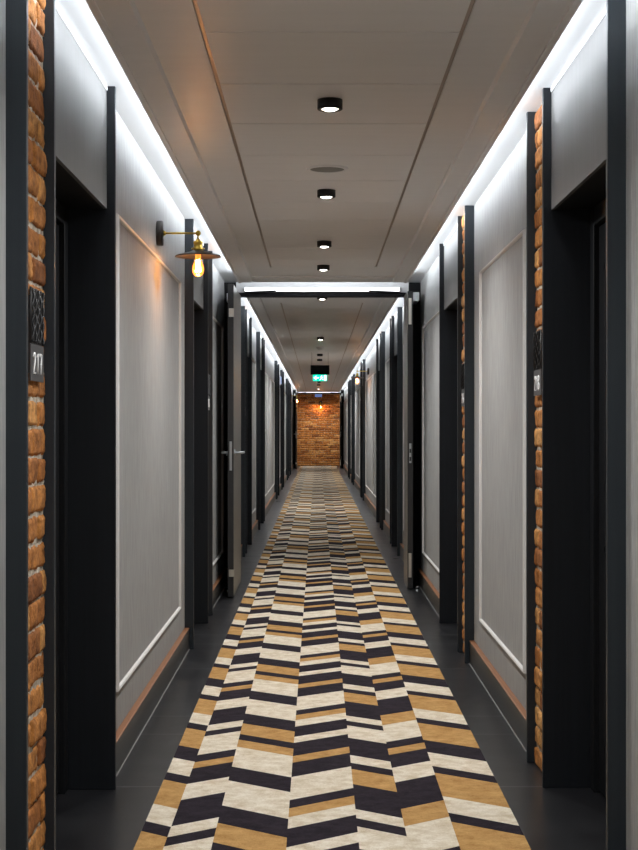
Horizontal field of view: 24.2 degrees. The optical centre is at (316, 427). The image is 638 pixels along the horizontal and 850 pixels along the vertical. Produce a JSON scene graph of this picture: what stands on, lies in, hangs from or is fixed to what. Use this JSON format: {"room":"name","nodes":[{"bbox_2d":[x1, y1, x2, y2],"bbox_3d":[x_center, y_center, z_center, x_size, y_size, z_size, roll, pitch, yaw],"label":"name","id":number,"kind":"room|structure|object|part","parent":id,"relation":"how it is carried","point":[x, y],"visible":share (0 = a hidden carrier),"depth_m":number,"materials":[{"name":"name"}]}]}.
{"room":"hotel corridor","nodes":[
{"label":"hotel corridor","id":0,"kind":"room"},
{"bbox_2d":[0,0,292,849],"bbox_3d":[-0.831,0.035,21.600,0.293,2.339,51.200,0,0,0],"label":"wall","id":1,"kind":"structure","parent":0,"point":[150,280],"depth_m":5.58,"materials":[{"name":"paint"}]},
{"bbox_2d":[6,0,27,849],"bbox_3d":[-0.698,0.033,3.443,0.058,2.334,0.022,0,0,0],"label":"trim","id":2,"kind":"structure","parent":1,"relation":"attached to","point":[16,10],"depth_m":3.43,"materials":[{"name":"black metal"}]},
{"bbox_2d":[28,286,44,382],"bbox_3d":[-0.692,-0.226,3.628,0.033,0.225,0.165,0,0,0],"label":"number plate","id":3,"kind":"object","parent":1,"relation":"attached to","point":[36,310],"visible":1,"depth_m":3.60,"materials":[{"name":"black metal"}]},
{"bbox_3d":[-0.682,-0.157,3.628,0.004,0.088,0.165,0,0,0],"label":"number panel","id":4,"kind":"part","parent":3,"relation":"part of","materials":[{"name":"grey metal"}]},
{"bbox_3d":[-0.681,-0.270,3.628,0.012,0.136,0.165,0,0,0],"label":"carved panel","id":5,"kind":"part","parent":3,"relation":"part of","materials":[{"name":"black metal"}]},
{"bbox_2d":[42,0,55,849],"bbox_3d":[-0.763,0.033,3.806,0.189,2.334,0.022,0,0,0],"label":"trim","id":6,"kind":"structure","parent":1,"relation":"attached to","point":[49,39],"depth_m":3.79,"materials":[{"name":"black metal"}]},
{"bbox_2d":[56,161,102,795],"bbox_3d":[-0.803,0.231,4.380,0.189,1.939,1.125,0,0,0],"label":"door","id":7,"kind":"structure","parent":1,"relation":"in","point":[70,194],"depth_m":4.88,"materials":[{"name":"black wood"}]},
{"bbox_3d":[-0.703,-0.923,4.380,0.012,0.391,1.125,0,0,0],"label":"header panel","id":8,"kind":"part","parent":1,"relation":"part of","materials":[{"name":"paint"}]},
{"bbox_2d":[68,86,115,789],"bbox_3d":[-0.763,0.033,4.953,0.189,2.334,0.022,0,0,0],"label":"trim","id":9,"kind":"structure","parent":1,"relation":"attached to","point":[91,232],"depth_m":4.94,"materials":[{"name":"black wood"}]},
{"bbox_3d":[-0.711,0.088,6.521,0.013,1.705,2.434,0,0,0],"label":"wall molding","id":10,"kind":"part","parent":1,"relation":"part of","materials":[{"name":"white paint"}]},
{"bbox_2d":[116,628,189,776],"bbox_3d":[-0.703,1.141,6.521,0.026,0.118,3.112,0,0,0],"label":"baseboard","id":11,"kind":"structure","parent":1,"relation":"attached to","point":[134,723],"depth_m":6.14,"materials":[{"name":"grey wood"}]},
{"bbox_2d":[156,221,220,276],"bbox_3d":[-0.573,-0.803,6.680,0.288,0.251,0.207,0,0,0],"label":"wall lamp","id":12,"kind":"object","parent":1,"relation":"attached to","point":[197,252],"visible":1,"depth_m":6.67,"materials":[{"name":"brown metal"}]},
{"bbox_3d":[-0.605,-0.864,6.680,0.168,0.042,0.025,0,0,0],"label":"arm","id":13,"kind":"part","parent":12,"relation":"part of","materials":[{"name":"gold metal"}]},
{"bbox_3d":[-0.533,-0.729,6.680,0.053,0.101,0.053,0,0,0],"label":"light bulb","id":14,"kind":"part","parent":12,"relation":"part of","materials":[{"name":"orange glass"}]},
{"bbox_2d":[193,239,202,249],"bbox_3d":[-0.533,-0.822,6.680,0.045,0.053,0.045,0,0,0],"label":"socket","id":15,"kind":"object","parent":12,"relation":"attached to","point":[197,243],"depth_m":6.66,"materials":[{"name":"gold metal"}]},
{"bbox_3d":[-0.533,-0.781,6.680,0.207,0.028,0.207,0,0,0],"label":"lamp shade","id":16,"kind":"part","parent":12,"relation":"part of","materials":[{"name":"brown metal"}]},
{"bbox_2d":[185,219,193,648],"bbox_3d":[-0.763,0.033,8.089,0.189,2.334,0.022,0,0,0],"label":"trim","id":17,"kind":"structure","parent":1,"relation":"attached to","point":[189,223],"depth_m":8.08,"materials":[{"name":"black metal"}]},
{"bbox_2d":[194,302,200,309],"bbox_3d":[-0.803,0.231,8.623,0.189,1.939,1.045,0,0,0],"label":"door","id":18,"kind":"structure","parent":1,"relation":"in","point":[196,307],"depth_m":8.99,"materials":[{"name":"black wood"}]},
{"bbox_3d":[-0.703,-0.923,8.623,0.012,0.391,1.045,0,0,0],"label":"header panel","id":19,"kind":"part","parent":1,"relation":"part of","materials":[{"name":"paint"}]},
{"bbox_2d":[194,243,207,622],"bbox_3d":[-0.763,0.033,9.156,0.189,2.334,0.022,0,0,0],"label":"trim","id":20,"kind":"structure","parent":1,"relation":"attached to","point":[200,316],"depth_m":9.14,"materials":[{"name":"black wood"}]},
{"bbox_2d":[208,374,209,409],"bbox_3d":[-0.692,-0.226,9.360,0.033,0.225,0.165,0,0,0],"label":"number plate","id":21,"kind":"object","parent":1,"relation":"attached to","point":[208,374],"visible":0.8,"depth_m":9.36,"materials":[{"name":"black metal"}]},
{"bbox_3d":[-0.681,-0.270,9.360,0.012,0.136,0.165,0,0,0],"label":"carved panel","id":22,"kind":"part","parent":21,"relation":"part of","materials":[{"name":"black metal"}]},
{"bbox_2d":[208,251,212,614],"bbox_3d":[-0.698,0.033,9.551,0.058,2.334,0.022,0,0,0],"label":"trim","id":23,"kind":"structure","parent":1,"relation":"attached to","point":[210,261],"depth_m":9.54,"materials":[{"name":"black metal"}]},
{"bbox_3d":[-0.711,0.088,10.541,0.013,1.705,1.278,0,0,0],"label":"wall molding","id":24,"kind":"part","parent":1,"relation":"part of","materials":[{"name":"white paint"}]},
{"bbox_2d":[213,568,227,607],"bbox_3d":[-0.703,1.141,10.541,0.026,0.118,1.956,0,0,0],"label":"baseboard","id":25,"kind":"structure","parent":1,"relation":"attached to","point":[220,583],"depth_m":10.64,"materials":[{"name":"black wood"}]},
{"bbox_2d":[221,284,244,596],"bbox_3d":[-0.602,0.087,11.018,0.166,2.209,1.013,0,0,0],"label":"door","id":26,"kind":"structure","parent":1,"relation":"in","point":[234,452],"depth_m":10.52,"materials":[{"name":"black wood"}]},
{"bbox_3d":[-0.609,0.198,10.520,0.017,0.205,0.002,0,0,0],"label":"lock plate","id":27,"kind":"part","parent":26,"relation":"part of","materials":[{"name":"silver metal"}]},
{"bbox_3d":[-0.604,1.025,10.534,0.036,0.050,0.032,0,0,0],"label":"edge plate","id":28,"kind":"part","parent":26,"relation":"part of","materials":[{"name":"silver metal"}]},
{"bbox_3d":[-0.604,-0.815,10.534,0.036,0.060,0.032,0,0,0],"label":"edge plate","id":29,"kind":"part","parent":26,"relation":"part of","materials":[{"name":"silver metal"}]},
{"bbox_3d":[-0.553,0.175,10.642,0.069,0.052,0.156,0,0,0],"label":"lever handle","id":30,"kind":"part","parent":26,"relation":"part of","materials":[{"name":"silver metal"}]},
{"bbox_2d":[241,306,244,556],"bbox_3d":[-0.698,0.033,13.861,0.058,2.334,0.022,0,0,0],"label":"trim","id":31,"kind":"structure","parent":1,"relation":"attached to","point":[242,307],"depth_m":13.85,"materials":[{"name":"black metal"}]},
{"bbox_2d":[245,309,246,553],"bbox_3d":[-0.763,0.033,14.251,0.189,2.334,0.022,0,0,0],"label":"trim","id":32,"kind":"structure","parent":1,"relation":"attached to","point":[245,309],"depth_m":14.24,"materials":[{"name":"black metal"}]},
{"bbox_3d":[-0.703,-0.923,14.781,0.012,0.391,1.038,0,0,0],"label":"header panel","id":33,"kind":"part","parent":1,"relation":"part of","materials":[{"name":"paint"}]},
{"bbox_2d":[247,318,251,544],"bbox_3d":[-0.763,0.033,15.311,0.189,2.334,0.022,0,0,0],"label":"trim","id":34,"kind":"structure","parent":1,"relation":"attached to","point":[249,359],"depth_m":15.30,"materials":[{"name":"black wood"}]},
{"bbox_3d":[-0.711,0.088,16.436,0.013,1.705,1.548,0,0,0],"label":"wall molding","id":35,"kind":"part","parent":1,"relation":"part of","materials":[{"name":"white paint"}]},
{"bbox_2d":[252,520,257,539],"bbox_3d":[-0.703,1.141,16.436,0.026,0.118,2.226,0,0,0],"label":"baseboard","id":36,"kind":"structure","parent":1,"relation":"attached to","point":[255,525],"depth_m":16.71,"materials":[{"name":"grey wood"}]},
{"bbox_2d":[256,332,259,529],"bbox_3d":[-0.763,0.033,17.561,0.189,2.334,0.022,0,0,0],"label":"trim","id":37,"kind":"structure","parent":1,"relation":"attached to","point":[257,333],"depth_m":17.55,"materials":[{"name":"black metal"}]},
{"bbox_3d":[-0.703,-0.923,18.146,0.012,0.391,1.148,0,0,0],"label":"header panel","id":38,"kind":"part","parent":1,"relation":"part of","materials":[{"name":"paint"}]},
{"bbox_2d":[260,338,263,523],"bbox_3d":[-0.763,0.033,18.731,0.189,2.334,0.022,0,0,0],"label":"trim","id":39,"kind":"structure","parent":1,"relation":"attached to","point":[262,370],"depth_m":18.72,"materials":[{"name":"black wood"}]},
{"bbox_2d":[264,340,264,520],"bbox_3d":[-0.698,0.033,19.161,0.058,2.334,0.022,0,0,0],"label":"trim","id":40,"kind":"structure","parent":1,"relation":"attached to","point":[264,340],"depth_m":19.15,"materials":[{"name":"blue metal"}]},
{"bbox_3d":[-0.711,0.088,20.370,0.013,1.705,1.736,0,0,0],"label":"wall molding","id":41,"kind":"part","parent":1,"relation":"part of","materials":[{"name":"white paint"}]},
{"bbox_2d":[265,492,275,517],"bbox_3d":[-0.703,1.141,22.111,0.026,0.118,5.876,0,0,0],"label":"baseboard","id":42,"kind":"structure","parent":1,"relation":"attached to","point":[271,501],"depth_m":22.20,"materials":[{"name":"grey wood"}]},
{"bbox_3d":[-0.711,0.088,23.029,0.013,1.705,3.382,0,0,0],"label":"wall molding","id":43,"kind":"part","parent":1,"relation":"part of","materials":[{"name":"white paint"}]},
{"bbox_2d":[274,361,276,498],"bbox_3d":[-0.698,0.033,25.061,0.058,2.334,0.022,0,0,0],"label":"trim","id":44,"kind":"structure","parent":1,"relation":"attached to","point":[275,362],"depth_m":25.05,"materials":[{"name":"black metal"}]},
{"bbox_2d":[277,361,277,497],"bbox_3d":[-0.763,0.033,25.411,0.189,2.334,0.022,0,0,0],"label":"trim","id":45,"kind":"structure","parent":1,"relation":"attached to","point":[277,361],"depth_m":25.40,"materials":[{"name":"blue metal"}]},
{"bbox_2d":[278,364,278,495],"bbox_3d":[-0.763,0.033,26.461,0.189,2.334,0.022,0,0,0],"label":"trim","id":46,"kind":"structure","parent":1,"relation":"attached to","point":[278,364],"depth_m":26.45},
{"bbox_2d":[280,370,282,489],"bbox_3d":[-0.763,0.033,29.011,0.189,2.334,0.022,0,0,0],"label":"trim","id":47,"kind":"structure","parent":1,"relation":"attached to","point":[281,371],"depth_m":29.00,"materials":[{"name":"black wood"}]},
{"bbox_2d":[283,372,283,486],"bbox_3d":[-0.763,0.033,30.061,0.189,2.334,0.022,0,0,0],"label":"trim","id":48,"kind":"structure","parent":1,"relation":"attached to","point":[283,372],"depth_m":30.05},
{"bbox_3d":[-0.711,0.088,32.311,0.013,1.705,3.098,0,0,0],"label":"wall molding","id":49,"kind":"part","parent":1,"relation":"part of","materials":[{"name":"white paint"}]},
{"bbox_2d":[286,379,287,479],"bbox_3d":[-0.698,0.033,34.211,0.058,2.334,0.022,0,0,0],"label":"trim","id":50,"kind":"structure","parent":1,"relation":"attached to","point":[286,379],"depth_m":34.20,"materials":[{"name":"black wood"}]},
{"bbox_2d":[288,381,288,477],"bbox_3d":[-0.763,0.033,35.611,0.189,2.334,0.022,0,0,0],"label":"trim","id":51,"kind":"structure","parent":1,"relation":"attached to","point":[288,381],"depth_m":35.60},
{"bbox_2d":[289,383,289,475],"bbox_3d":[-0.763,0.033,37.211,0.189,2.334,0.022,0,0,0],"label":"trim","id":52,"kind":"structure","parent":1,"relation":"attached to","point":[289,383],"depth_m":37.20,"materials":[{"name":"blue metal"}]},
{"bbox_2d":[290,384,290,474],"bbox_3d":[-0.763,0.033,38.261,0.189,2.334,0.022,0,0,0],"label":"trim","id":53,"kind":"structure","parent":1,"relation":"attached to","point":[290,384],"depth_m":38.25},
{"bbox_2d":[294,393,296,468],"bbox_3d":[-0.602,0.087,43.798,0.166,2.209,1.013,0,0,0],"label":"door","id":54,"kind":"structure","parent":1,"relation":"in","point":[295,394],"depth_m":43.30,"materials":[{"name":"black wood"}]},
{"bbox_2d":[293,390,343,467],"bbox_3d":[0.042,0.034,44.342,1.518,2.333,0.156,0,0,0],"label":"trim","id":55,"kind":"structure","parent":1,"relation":"attached to","point":[294,391],"depth_m":44.30,"materials":[{"name":"black wood"}]},
{"bbox_2d":[298,392,338,392],"bbox_3d":[0.040,-1.069,44.300,1.205,0.034,0.060,0,0,0],"label":"linear light","id":56,"kind":"object","parent":1,"relation":"attached to","point":[298,392],"visible":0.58,"depth_m":44.27,"materials":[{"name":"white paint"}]},
{"bbox_2d":[244,287,399,291],"bbox_3d":[0.040,-1.069,11.520,1.205,0.034,0.060,0,0,0],"label":"linear light","id":57,"kind":"object","parent":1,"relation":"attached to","point":[278,289],"visible":1,"depth_m":11.49,"materials":[{"name":"white paint"}]},
{"bbox_2d":[224,282,420,582],"bbox_3d":[0.042,0.034,11.562,1.518,2.333,0.156,0,0,0],"label":"door frame","id":58,"kind":"structure","parent":1,"relation":"attached to","point":[404,287],"depth_m":11.52,"materials":[{"name":"black metal"}]},
{"bbox_3d":[-0.438,-1.051,11.492,0.240,0.022,0.016,0,0,0],"label":"closer arm","id":59,"kind":"part","parent":58,"relation":"part of","materials":[{"name":"black"}]},
{"bbox_3d":[0.522,-1.051,11.492,0.240,0.022,0.016,0,0,0],"label":"closer arm","id":60,"kind":"part","parent":58,"relation":"part of","materials":[{"name":"black"}]},
{"bbox_2d":[297,394,339,465],"bbox_3d":[0.042,0.035,47.292,2.040,2.338,0.215,0,0,0],"label":"wall","id":61,"kind":"structure","parent":0,"point":[318,428],"depth_m":47.19,"materials":[{"name":"brick"}]},
{"bbox_2d":[56,0,605,391],"bbox_3d":[0.042,-1.131,21.650,2.040,0.166,51.500,0,0,0],"label":"ceiling","id":62,"kind":"structure","parent":0,"point":[219,98],"depth_m":5.17,"materials":[{"name":"white paint"}]},
{"bbox_2d":[311,365,328,380],"bbox_3d":[0.042,-0.864,21.000,0.265,0.404,0.080,0,0,0],"label":"exit sign","id":63,"kind":"object","parent":62,"relation":"hanging from","point":[319,372],"visible":1,"depth_m":20.96,"materials":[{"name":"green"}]},
{"bbox_3d":[0.042,-0.707,21.000,0.200,0.090,0.014,0,0,0],"label":"green panel","id":64,"kind":"part","parent":63,"relation":"part of","materials":[{"name":"green plastic"}]},
{"bbox_3d":[0.042,-0.818,21.000,0.265,0.131,0.080,0,0,0],"label":"casing","id":65,"kind":"part","parent":63,"relation":"part of","materials":[{"name":"black"}]},
{"bbox_2d":[317,265,329,270],"bbox_3d":[0.042,-1.048,9.760,0.082,0.036,0.082,0,0,0],"label":"recessed light","id":66,"kind":"object","parent":62,"relation":"in","point":[319,267],"visible":1,"depth_m":9.73,"materials":[{"name":"black metal"}]},
{"bbox_2d":[317,241,331,247],"bbox_3d":[0.042,-1.048,8.510,0.082,0.036,0.082,0,0,0],"label":"recessed light","id":67,"kind":"object","parent":62,"relation":"in","point":[321,244],"visible":1,"depth_m":8.48,"materials":[{"name":"black metal"}]},
{"bbox_2d":[317,189,335,198],"bbox_3d":[0.042,-1.048,6.680,0.082,0.036,0.082,0,0,0],"label":"recessed light","id":68,"kind":"object","parent":62,"relation":"in","point":[321,193],"visible":1,"depth_m":6.65,"materials":[{"name":"black metal"}]},
{"bbox_2d":[306,165,348,172],"bbox_3d":[0.042,-1.062,6.120,0.176,0.006,0.176,0,0,0],"label":"ceiling speaker","id":69,"kind":"object","parent":62,"relation":"attached to","point":[317,168],"visible":1,"depth_m":6.11,"materials":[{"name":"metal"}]},
{"bbox_2d":[310,167,343,171],"bbox_3d":[0.042,-1.061,6.120,0.139,0.002,0.139,0,0,0],"label":"grille","id":70,"kind":"object","parent":69,"relation":"attached to","point":[312,169],"depth_m":6.11,"materials":[{"name":"grey"}]},
{"bbox_2d":[317,97,342,111],"bbox_3d":[0.042,-1.048,4.840,0.082,0.036,0.082,0,0,0],"label":"recessed light","id":71,"kind":"object","parent":62,"relation":"in","point":[326,104],"visible":1,"depth_m":4.81,"materials":[{"name":"black metal"}]},
{"bbox_2d":[56,466,605,849],"bbox_3d":[0.042,1.250,21.650,2.040,0.100,51.500,0,0,0],"label":"floor","id":72,"kind":"structure","parent":0,"point":[548,818],"depth_m":5.48,"materials":[{"name":"tile"}]},
{"bbox_2d":[133,466,530,849],"bbox_3d":[0.043,1.196,22.700,1.125,0.008,48.400,0,0,0],"label":"carpet","id":73,"kind":"object","parent":72,"relation":"on","point":[324,717],"visible":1,"depth_m":5.95,"materials":[{"name":"multicoloured carpet"}]},
{"bbox_2d":[344,0,637,849],"bbox_3d":[0.915,0.036,21.600,0.294,2.340,51.200,0,0,0],"label":"wall","id":74,"kind":"structure","parent":0,"point":[578,94],"depth_m":5.98,"materials":[{"name":"paint"}]},
{"bbox_2d":[340,393,342,468],"bbox_3d":[0.717,0.087,44.076,0.090,2.209,0.457,0,0,0],"label":"door","id":75,"kind":"structure","parent":74,"relation":"in","point":[340,393],"depth_m":43.85,"materials":[{"name":"black wood"}]},
{"bbox_2d":[348,381,348,477],"bbox_3d":[0.848,0.033,36.061,0.189,2.334,0.022,0,0,0],"label":"trim","id":76,"kind":"structure","parent":74,"relation":"attached to","point":[348,381],"depth_m":36.05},
{"bbox_2d":[349,380,350,478],"bbox_3d":[0.848,0.033,35.011,0.189,2.334,0.022,0,0,0],"label":"trim","id":77,"kind":"structure","parent":74,"relation":"attached to","point":[349,380],"depth_m":35.00,"materials":[{"name":"black wood"}]},
{"bbox_2d":[351,376,351,482],"bbox_3d":[0.848,0.033,32.711,0.189,2.334,0.022,0,0,0],"label":"trim","id":78,"kind":"structure","parent":74,"relation":"attached to","point":[351,376],"depth_m":32.70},
{"bbox_2d":[352,375,352,483],"bbox_3d":[0.848,0.033,31.661,0.189,2.334,0.022,0,0,0],"label":"trim","id":79,"kind":"structure","parent":74,"relation":"attached to","point":[352,375],"depth_m":31.65,"materials":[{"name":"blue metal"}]},
{"bbox_2d":[353,374,354,484],"bbox_3d":[0.782,0.033,31.311,0.058,2.334,0.022,0,0,0],"label":"trim","id":80,"kind":"structure","parent":74,"relation":"attached to","point":[353,374],"depth_m":31.30,"materials":[{"name":"black wood"}]},
{"bbox_2d":[354,480,359,493],"bbox_3d":[0.787,1.141,28.661,0.026,0.118,5.276,0,0,0],"label":"baseboard","id":81,"kind":"structure","parent":74,"relation":"attached to","point":[357,486],"depth_m":28.59,"materials":[{"name":"orange wood"}]},
{"bbox_3d":[0.794,0.088,29.471,0.013,1.705,2.998,0,0,0],"label":"wall molding","id":82,"kind":"part","parent":74,"relation":"part of","materials":[{"name":"white paint"}]},
{"bbox_3d":[0.794,0.088,27.112,0.013,1.705,1.520,0,0,0],"label":"wall molding","id":83,"kind":"part","parent":74,"relation":"part of","materials":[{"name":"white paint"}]},
{"bbox_2d":[351,368,368,383],"bbox_3d":[0.657,-0.803,22.900,0.288,0.251,0.207,0,0,0],"label":"wall lamp","id":84,"kind":"object","parent":74,"relation":"attached to","point":[356,375],"visible":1,"depth_m":22.88,"materials":[{"name":"brown metal"}]},
{"bbox_2d":[360,363,360,496],"bbox_3d":[0.782,0.033,26.011,0.058,2.334,0.022,0,0,0],"label":"trim","id":85,"kind":"structure","parent":74,"relation":"attached to","point":[360,363],"depth_m":26.00,"materials":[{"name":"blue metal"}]},
{"bbox_2d":[361,362,362,497],"bbox_3d":[0.848,0.033,25.661,0.189,2.334,0.022,0,0,0],"label":"trim","id":86,"kind":"structure","parent":74,"relation":"attached to","point":[361,362],"depth_m":25.65,"materials":[{"name":"black wood"}]},
{"bbox_2d":[363,359,365,500],"bbox_3d":[0.848,0.033,24.611,0.189,2.334,0.022,0,0,0],"label":"trim","id":87,"kind":"structure","parent":74,"relation":"attached to","point":[364,360],"depth_m":24.60,"materials":[{"name":"black wood"}]},
{"bbox_3d":[0.794,0.088,22.659,0.013,1.705,3.222,0,0,0],"label":"wall molding","id":88,"kind":"part","parent":74,"relation":"part of","materials":[{"name":"white paint"}]},
{"bbox_2d":[364,494,375,518],"bbox_3d":[0.787,1.141,21.786,0.026,0.118,5.626,0,0,0],"label":"baseboard","id":89,"kind":"structure","parent":74,"relation":"attached to","point":[367,500],"depth_m":21.64,"materials":[{"name":"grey wood"}]},
{"bbox_3d":[0.794,0.088,20.125,0.013,1.705,1.646,0,0,0],"label":"wall molding","id":90,"kind":"part","parent":74,"relation":"part of","materials":[{"name":"white paint"}]},
{"bbox_2d":[376,339,379,521],"bbox_3d":[0.848,0.033,18.961,0.189,2.334,0.022,0,0,0],"label":"trim","id":91,"kind":"structure","parent":74,"relation":"attached to","point":[377,371],"depth_m":18.95,"materials":[{"name":"black wood"}]},
{"bbox_3d":[0.787,-0.923,18.411,0.012,0.391,1.078,0,0,0],"label":"header panel","id":92,"kind":"part","parent":74,"relation":"part of","materials":[{"name":"paint"}]},
{"bbox_2d":[380,333,380,527],"bbox_3d":[0.848,0.033,17.861,0.189,2.334,0.022,0,0,0],"label":"trim","id":93,"kind":"structure","parent":74,"relation":"attached to","point":[380,333],"depth_m":17.85,"materials":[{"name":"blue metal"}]},
{"bbox_2d":[381,331,384,529],"bbox_3d":[0.782,0.033,17.511,0.058,2.334,0.022,0,0,0],"label":"trim","id":94,"kind":"structure","parent":74,"relation":"attached to","point":[382,332],"depth_m":17.50,"materials":[{"name":"black wood"}]},
{"bbox_2d":[383,520,389,539],"bbox_3d":[0.787,1.141,16.471,0.026,0.118,2.056,0,0,0],"label":"baseboard","id":95,"kind":"structure","parent":74,"relation":"attached to","point":[386,528],"depth_m":16.66,"materials":[{"name":"orange wood"}]},
{"bbox_3d":[0.794,0.088,16.471,0.013,1.705,1.378,0,0,0],"label":"wall molding","id":96,"kind":"part","parent":74,"relation":"part of","materials":[{"name":"white paint"}]},
{"bbox_2d":[390,318,390,543],"bbox_3d":[0.782,0.033,15.431,0.058,2.334,0.022,0,0,0],"label":"trim","id":97,"kind":"structure","parent":74,"relation":"attached to","point":[390,318],"depth_m":15.42,"materials":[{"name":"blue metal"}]},
{"bbox_2d":[391,316,396,546],"bbox_3d":[0.848,0.033,15.061,0.189,2.334,0.022,0,0,0],"label":"trim","id":98,"kind":"structure","parent":74,"relation":"attached to","point":[393,358],"depth_m":15.05,"materials":[{"name":"black wood"}]},
{"bbox_3d":[0.787,-0.923,14.521,0.012,0.391,1.058,0,0,0],"label":"header panel","id":99,"kind":"part","parent":74,"relation":"part of","materials":[{"name":"paint"}]},
{"bbox_2d":[397,307,401,555],"bbox_3d":[0.848,0.033,13.981,0.189,2.334,0.022,0,0,0],"label":"trim","id":100,"kind":"structure","parent":74,"relation":"attached to","point":[399,309],"depth_m":13.97,"materials":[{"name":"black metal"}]},
{"bbox_2d":[400,543,403,561],"bbox_3d":[0.787,1.141,12.805,0.026,0.118,2.328,0,0,0],"label":"baseboard","id":101,"kind":"structure","parent":74,"relation":"attached to","point":[401,544],"depth_m":13.69,"materials":[{"name":"orange wood"}]},
{"bbox_3d":[0.794,0.088,12.805,0.013,1.705,1.650,0,0,0],"label":"wall molding","id":102,"kind":"part","parent":74,"relation":"part of","materials":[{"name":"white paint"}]},
{"bbox_2d":[404,291,418,587],"bbox_3d":[0.717,0.087,11.296,0.090,2.209,0.457,0,0,0],"label":"door","id":103,"kind":"structure","parent":74,"relation":"in","point":[410,298],"depth_m":11.07,"materials":[{"name":"black wood"}]},
{"bbox_2d":[417,568,438,615],"bbox_3d":[0.787,1.141,10.351,0.026,0.118,2.337,0,0,0],"label":"baseboard","id":104,"kind":"structure","parent":74,"relation":"attached to","point":[424,583],"depth_m":10.38,"materials":[{"name":"orange wood"}]},
{"bbox_3d":[0.794,0.088,10.351,0.013,1.705,1.659,0,0,0],"label":"wall molding","id":105,"kind":"part","parent":74,"relation":"part of","materials":[{"name":"white paint"}]},
{"bbox_2d":[439,244,456,622],"bbox_3d":[0.848,0.033,9.170,0.189,2.334,0.022,0,0,0],"label":"trim","id":106,"kind":"structure","parent":74,"relation":"attached to","point":[447,318],"depth_m":9.16,"materials":[{"name":"black wood"}]},
{"bbox_3d":[0.787,-0.923,8.575,0.012,0.391,1.168,0,0,0],"label":"header panel","id":107,"kind":"part","parent":74,"relation":"part of","materials":[{"name":"paint"}]},
{"bbox_2d":[446,300,456,309],"bbox_3d":[0.887,0.231,8.575,0.189,1.939,1.168,0,0,0],"label":"door","id":108,"kind":"structure","parent":74,"relation":"in","point":[453,306],"depth_m":8.99,"materials":[{"name":"black wood"}]},
{"bbox_2d":[457,216,462,651],"bbox_3d":[0.848,0.033,7.980,0.189,2.334,0.022,0,0,0],"label":"trim","id":109,"kind":"structure","parent":74,"relation":"attached to","point":[459,218],"depth_m":7.97,"materials":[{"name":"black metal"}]},
{"bbox_2d":[461,363,463,406],"bbox_3d":[0.775,-0.226,7.800,0.033,0.225,0.165,0,0,0],"label":"number plate","id":110,"kind":"object","parent":74,"relation":"attached to","point":[462,365],"visible":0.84,"depth_m":7.80,"materials":[{"name":"black metal"}]},
{"bbox_3d":[0.765,-0.270,7.800,0.012,0.136,0.165,0,0,0],"label":"carved panel","id":111,"kind":"part","parent":110,"relation":"part of","materials":[{"name":"black metal"}]},
{"bbox_2d":[464,205,473,662],"bbox_3d":[0.782,0.033,7.602,0.058,2.334,0.022,0,0,0],"label":"trim","id":112,"kind":"structure","parent":74,"relation":"attached to","point":[468,209],"depth_m":7.59,"materials":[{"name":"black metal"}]},
{"bbox_2d":[469,640,525,750],"bbox_3d":[0.787,1.141,6.478,0.026,0.118,2.224,0,0,0],"label":"baseboard","id":113,"kind":"structure","parent":74,"relation":"attached to","point":[511,709],"depth_m":6.34,"materials":[{"name":"orange wood"}]},
{"bbox_3d":[0.794,0.088,6.478,0.013,1.705,1.546,0,0,0],"label":"wall molding","id":114,"kind":"part","parent":74,"relation":"part of","materials":[{"name":"white paint"}]},
{"bbox_2d":[526,112,536,762],"bbox_3d":[0.782,0.033,5.354,0.058,2.334,0.022,0,0,0],"label":"trim","id":115,"kind":"structure","parent":74,"relation":"attached to","point":[531,508],"depth_m":5.34,"materials":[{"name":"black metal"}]},
{"bbox_2d":[533,329,541,395],"bbox_3d":[0.775,-0.226,5.172,0.033,0.225,0.165,0,0,0],"label":"number plate","id":116,"kind":"object","parent":74,"relation":"attached to","point":[537,340],"visible":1,"depth_m":5.15,"materials":[{"name":"black metal"}]},
{"bbox_3d":[0.765,-0.270,5.172,0.012,0.136,0.165,0,0,0],"label":"carved panel","id":117,"kind":"part","parent":116,"relation":"part of","materials":[{"name":"black metal"}]},
{"bbox_3d":[0.766,-0.157,5.172,0.004,0.088,0.165,0,0,0],"label":"number panel","id":118,"kind":"part","parent":116,"relation":"part of","materials":[{"name":"grey metal"}]},
{"bbox_2d":[542,88,589,787],"bbox_3d":[0.848,0.033,4.976,0.189,2.334,0.022,0,0,0],"label":"trim","id":119,"kind":"structure","parent":74,"relation":"attached to","point":[565,233],"depth_m":4.96,"materials":[{"name":"black wood"}]},
{"bbox_3d":[0.787,-0.923,4.425,0.012,0.391,1.081,0,0,0],"label":"header panel","id":120,"kind":"part","parent":74,"relation":"part of","materials":[{"name":"paint"}]},
{"bbox_2d":[555,163,605,798],"bbox_3d":[0.887,0.231,4.425,0.189,1.939,1.081,0,0,0],"label":"door","id":121,"kind":"structure","parent":74,"relation":"in","point":[591,195],"depth_m":4.89,"materials":[{"name":"black wood"}]},
{"bbox_2d":[606,0,625,849],"bbox_3d":[0.848,0.033,3.873,0.189,2.334,0.022,0,0,0],"label":"trim","id":122,"kind":"structure","parent":74,"relation":"attached to","point":[615,9],"depth_m":3.86,"materials":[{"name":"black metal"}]}
]}

